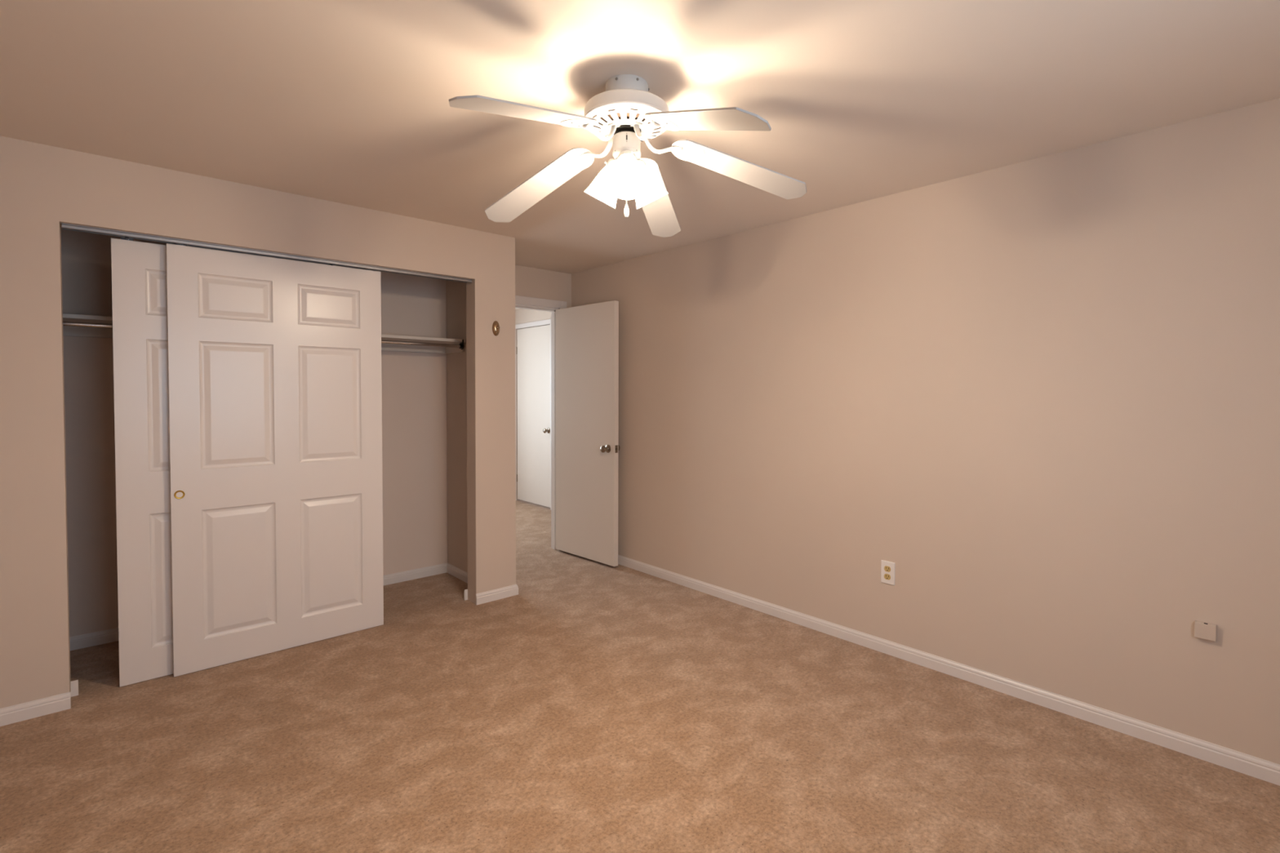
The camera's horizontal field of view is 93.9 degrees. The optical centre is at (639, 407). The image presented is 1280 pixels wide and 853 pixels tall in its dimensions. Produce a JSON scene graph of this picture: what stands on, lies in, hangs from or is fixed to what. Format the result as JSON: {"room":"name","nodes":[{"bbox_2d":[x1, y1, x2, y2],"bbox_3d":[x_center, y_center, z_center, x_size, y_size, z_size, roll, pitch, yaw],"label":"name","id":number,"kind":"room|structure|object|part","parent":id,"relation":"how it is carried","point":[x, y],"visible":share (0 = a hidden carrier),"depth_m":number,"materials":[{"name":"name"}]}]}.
{"room":"empty bedroom","nodes":[
{"label":"empty bedroom","id":0,"kind":"room"},
{"bbox_2d":[60,226,447,637],"bbox_3d":[-2.474,0.071,3.586,2.700,2.360,0.100,-1,2,-42],"label":"wall","id":1,"kind":"structure","parent":0,"point":[415,437],"depth_m":3.23,"materials":[{"name":"paint"}]},
{"bbox_2d":[62,313,466,353],"bbox_3d":[-2.191,-0.420,3.544,2.318,0.085,0.319,-1,2,-42],"label":"closet shelf","id":2,"kind":"object","parent":1,"relation":"attached to","point":[67,331],"visible":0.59,"depth_m":3.89,"materials":[{"name":"paint"}]},
{"bbox_2d":[62,320,463,349],"bbox_3d":[-2.094,-0.424,3.436,2.280,0.070,0.048,-1,2,-42],"label":"closet rod","id":3,"kind":"object","parent":2,"relation":"attached to","point":[77,324],"visible":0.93,"depth_m":3.86,"materials":[{"name":"silver metal"}]},
{"bbox_2d":[69,563,467,650],"bbox_3d":[-2.082,1.221,3.460,2.320,0.068,0.660,-1,2,-42],"label":"baseboard","id":4,"kind":"structure","parent":1,"relation":"attached to","point":[104,637],"depth_m":4.19,"materials":[{"name":"paint"}]},
{"bbox_2d":[0,135,515,708],"bbox_3d":[-1.913,0.086,3.055,2.825,2.360,0.120,-1,2,-42],"label":"wall","id":5,"kind":"structure","parent":0,"point":[43,187],"depth_m":2.58,"materials":[{"name":"paint"}]},
{"bbox_2d":[0,692,71,726],"bbox_3d":[-2.671,1.248,2.317,0.675,0.068,0.012,-1,2,-42],"label":"baseboard","id":6,"kind":"structure","parent":5,"relation":"attached to","point":[55,704],"depth_m":2.47,"materials":[{"name":"paint"}]},
{"bbox_2d":[62,222,471,282],"bbox_3d":[-1.779,-0.782,3.177,1.855,0.020,0.106,-1,2,-42],"label":"door track","id":7,"kind":"object","parent":5,"relation":"attached to","point":[65,226],"visible":1,"depth_m":2.97,"materials":[{"name":"metal"}]},
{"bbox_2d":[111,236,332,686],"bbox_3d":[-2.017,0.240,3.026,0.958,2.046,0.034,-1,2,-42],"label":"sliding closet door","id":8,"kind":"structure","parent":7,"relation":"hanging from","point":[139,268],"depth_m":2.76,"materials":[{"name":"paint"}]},
{"bbox_3d":[-2.017,0.250,3.026,0.958,2.027,0.034,-1,2,-42],"label":"door panel","id":9,"kind":"part","parent":8,"relation":"part of","materials":[{"name":"paint"}]},
{"bbox_2d":[165,243,383,676],"bbox_3d":[-1.844,0.239,3.121,0.958,2.046,0.038,-1,2,-42],"label":"sliding closet door","id":10,"kind":"structure","parent":7,"relation":"hanging from","point":[275,380],"depth_m":3.06,"materials":[{"name":"paint"}]},
{"bbox_3d":[-2.167,0.410,2.815,0.041,0.041,0.006,-1,2,-42],"label":"finger pull","id":11,"kind":"part","parent":10,"relation":"part of","materials":[{"name":"gold metal"}]},
{"bbox_2d":[492,320,499,335],"bbox_3d":[-0.916,-0.508,3.834,0.053,0.097,0.032,-1,2,-42],"label":"wall medallion","id":12,"kind":"object","parent":5,"relation":"attached to","point":[495,326],"visible":1,"depth_m":3.83,"materials":[{"name":"gold metal"}]},
{"bbox_2d":[475,584,518,604],"bbox_3d":[-1.171,1.206,4.162,0.301,0.068,0.750,-1,2,-42],"label":"baseboard","id":13,"kind":"structure","parent":5,"relation":"attached to","point":[512,590],"depth_m":3.88,"materials":[{"name":"paint"}]},
{"bbox_2d":[445,280,467,572],"bbox_3d":[-1.204,0.057,4.285,0.125,2.360,0.760,-1,2,-42],"label":"wall","id":14,"kind":"structure","parent":0,"point":[456,362],"depth_m":4.33,"materials":[{"name":"paint"}]},
{"bbox_2d":[515,308,551,500],"bbox_3d":[-0.896,-0.006,6.779,0.100,2.360,2.602,-1,2,-42],"label":"wall","id":15,"kind":"structure","parent":0,"point":[522,316],"depth_m":7.22,"materials":[{"name":"paint"}]},
{"bbox_2d":[515,319,551,510],"bbox_3d":[-1.276,0.074,7.118,0.014,2.180,0.875,-1,2,-42],"label":"trim","id":16,"kind":"structure","parent":15,"relation":"attached to","point":[546,322],"depth_m":7.13,"materials":[{"name":"paint"}]},
{"bbox_2d":[516,324,550,507],"bbox_3d":[-1.280,0.096,7.120,0.102,2.101,0.767,-1,2,-42],"label":"door","id":17,"kind":"structure","parent":15,"relation":"in","point":[533,344],"depth_m":7.11,"materials":[{"name":"paint"}]},
{"bbox_3d":[-1.077,0.266,6.871,0.066,0.064,0.064,-1,2,-42],"label":"knob","id":18,"kind":"part","parent":17,"relation":"part of","materials":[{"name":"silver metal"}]},
{"bbox_2d":[515,265,571,307],"bbox_3d":[-0.690,0.036,5.142,1.785,2.360,0.110,-1,2,-42],"label":"wall","id":19,"kind":"structure","parent":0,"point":[534,282],"depth_m":4.94,"materials":[{"name":"paint"}]},
{"bbox_2d":[555,300,619,566],"bbox_3d":[-0.438,0.196,4.803,0.749,2.020,0.174,2,2,45],"label":"door","id":20,"kind":"structure","parent":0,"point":[587,336],"depth_m":4.75,"materials":[{"name":"paint"}]},
{"bbox_3d":[-0.267,0.315,4.560,0.064,0.064,0.066,2,2,45],"label":"knob","id":21,"kind":"part","parent":20,"relation":"part of","materials":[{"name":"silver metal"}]},
{"bbox_2d":[0,500,1279,852],"bbox_3d":[-0.962,1.311,3.360,4.810,0.100,7.850,-1,2,-42],"label":"floor","id":22,"kind":"structure","parent":0,"point":[595,707],"depth_m":2.23,"materials":[{"name":"beige carpet"}]},
{"bbox_2d":[0,0,1279,310],"bbox_3d":[-0.955,-1.148,3.298,4.810,0.100,7.850,-1,2,-42],"label":"ceiling","id":23,"kind":"structure","parent":0,"point":[340,101],"depth_m":1.99,"materials":[{"name":"paint"}]},
{"bbox_2d":[448,74,806,237],"bbox_3d":[0.024,-0.846,1.989,1.143,0.432,1.189,0,1,-8],"label":"ceiling fan","id":24,"kind":"object","parent":23,"relation":"hanging from","point":[625,115],"visible":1,"depth_m":1.95,"materials":[{"name":"white metal"}]},
{"bbox_3d":[-0.313,-0.827,1.681,0.126,0.107,0.481,1,2,41],"label":"fan blade","id":25,"kind":"part","parent":24,"relation":"part of","materials":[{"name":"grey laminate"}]},
{"bbox_3d":[-0.380,-0.808,2.196,0.481,0.170,0.126,1,2,35],"label":"fan blade","id":26,"kind":"part","parent":24,"relation":"part of","materials":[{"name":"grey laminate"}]},
{"bbox_3d":[-0.126,-0.746,2.015,0.116,0.147,0.133,-1,2,-42],"label":"lamp shade","id":27,"kind":"part","parent":24,"relation":"part of","materials":[{"name":"white glass"}]},
{"bbox_3d":[-0.044,-0.652,1.982,0.017,0.044,0.017,-1,2,-42],"label":"chain pull","id":28,"kind":"part","parent":24,"relation":"part of","materials":[{"name":"white ceramic"}]},
{"bbox_3d":[-0.041,-0.760,1.908,0.047,0.068,0.051,-1,2,-42],"label":"light bulb","id":29,"kind":"part","parent":24,"relation":"part of","materials":[{"name":"white glass"}]},
{"bbox_3d":[-0.042,-0.742,1.886,0.120,0.147,0.126,-1,2,-42],"label":"lamp shade","id":30,"kind":"part","parent":24,"relation":"part of","materials":[{"name":"white glass"}]},
{"bbox_3d":[0.030,-0.746,2.025,0.135,0.147,0.118,-1,2,-42],"label":"lamp shade","id":31,"kind":"part","parent":24,"relation":"part of","materials":[{"name":"white glass"}]},
{"bbox_3d":[0.064,-0.814,2.363,0.126,0.162,0.481,1,2,14],"label":"fan blade","id":32,"kind":"part","parent":24,"relation":"part of","materials":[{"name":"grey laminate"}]},
{"bbox_3d":[0.171,-0.786,1.640,0.125,0.184,0.482,-1,2,-31],"label":"fan blade","id":33,"kind":"part","parent":24,"relation":"part of","materials":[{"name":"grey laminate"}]},
{"bbox_3d":[0.348,-0.818,2.060,0.481,0.138,0.126,0,1,-14],"label":"fan blade","id":34,"kind":"part","parent":24,"relation":"part of","materials":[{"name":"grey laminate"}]},
{"bbox_2d":[571,97,1279,764],"bbox_3d":[1.061,0.086,3.396,0.100,2.360,5.048,-1,2,-42],"label":"wall","id":35,"kind":"structure","parent":0,"point":[1044,392],"depth_m":2.67,"materials":[{"name":"paint"}]},
{"bbox_2d":[515,295,566,550],"bbox_3d":[-1.013,0.164,4.848,0.931,2.117,0.128,-1,2,-42],"label":"door frame","id":36,"kind":"structure","parent":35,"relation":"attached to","point":[553,310],"depth_m":5.10,"materials":[{"name":"paint"}]},
{"bbox_2d":[880,560,895,585],"bbox_3d":[1.279,0.853,3.089,0.009,0.117,0.073,-1,2,-42],"label":"wall outlet","id":37,"kind":"object","parent":35,"relation":"attached to","point":[887,568],"visible":1,"depth_m":3.08,"materials":[{"name":"white plastic"}]},
{"bbox_2d":[884,573,890,579],"bbox_3d":[1.276,0.874,3.087,0.002,0.028,0.034,-1,2,-42],"label":"receptacle","id":38,"kind":"object","parent":37,"relation":"attached to","point":[886,576],"depth_m":3.09,"materials":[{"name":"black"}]},
{"bbox_2d":[884,565,890,572],"bbox_3d":[1.276,0.833,3.086,0.002,0.028,0.034,-1,2,-42],"label":"receptacle","id":39,"kind":"object","parent":37,"relation":"attached to","point":[886,568],"depth_m":3.09,"materials":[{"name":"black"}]},
{"bbox_2d":[617,555,1279,786],"bbox_3d":[1.036,1.233,3.332,0.056,0.068,4.938,-1,2,-42],"label":"baseboard","id":40,"kind":"structure","parent":35,"relation":"attached to","point":[1251,766],"depth_m":2.67,"materials":[{"name":"paint"}]},
{"bbox_2d":[1194,620,1217,641],"bbox_3d":[2.074,0.819,2.194,0.022,0.058,0.058,-1,2,-42],"label":"box","id":41,"kind":"object","parent":35,"relation":"attached to","point":[1204,630],"visible":1,"depth_m":2.19,"materials":[{"name":"beige plastic"}]},
{"bbox_3d":[-3.082,0.096,2.528,0.380,2.360,0.660,-1,2,-42],"label":"wall","id":42,"kind":"structure","parent":0,"visible":0},
{"bbox_2d":[71,680,78,697],"bbox_3d":[-2.820,1.236,2.782,0.316,0.068,0.640,-1,2,-42],"label":"baseboard","id":43,"kind":"structure","parent":42,"relation":"attached to","point":[74,684],"depth_m":2.64,"materials":[{"name":"paint"}]}
]}

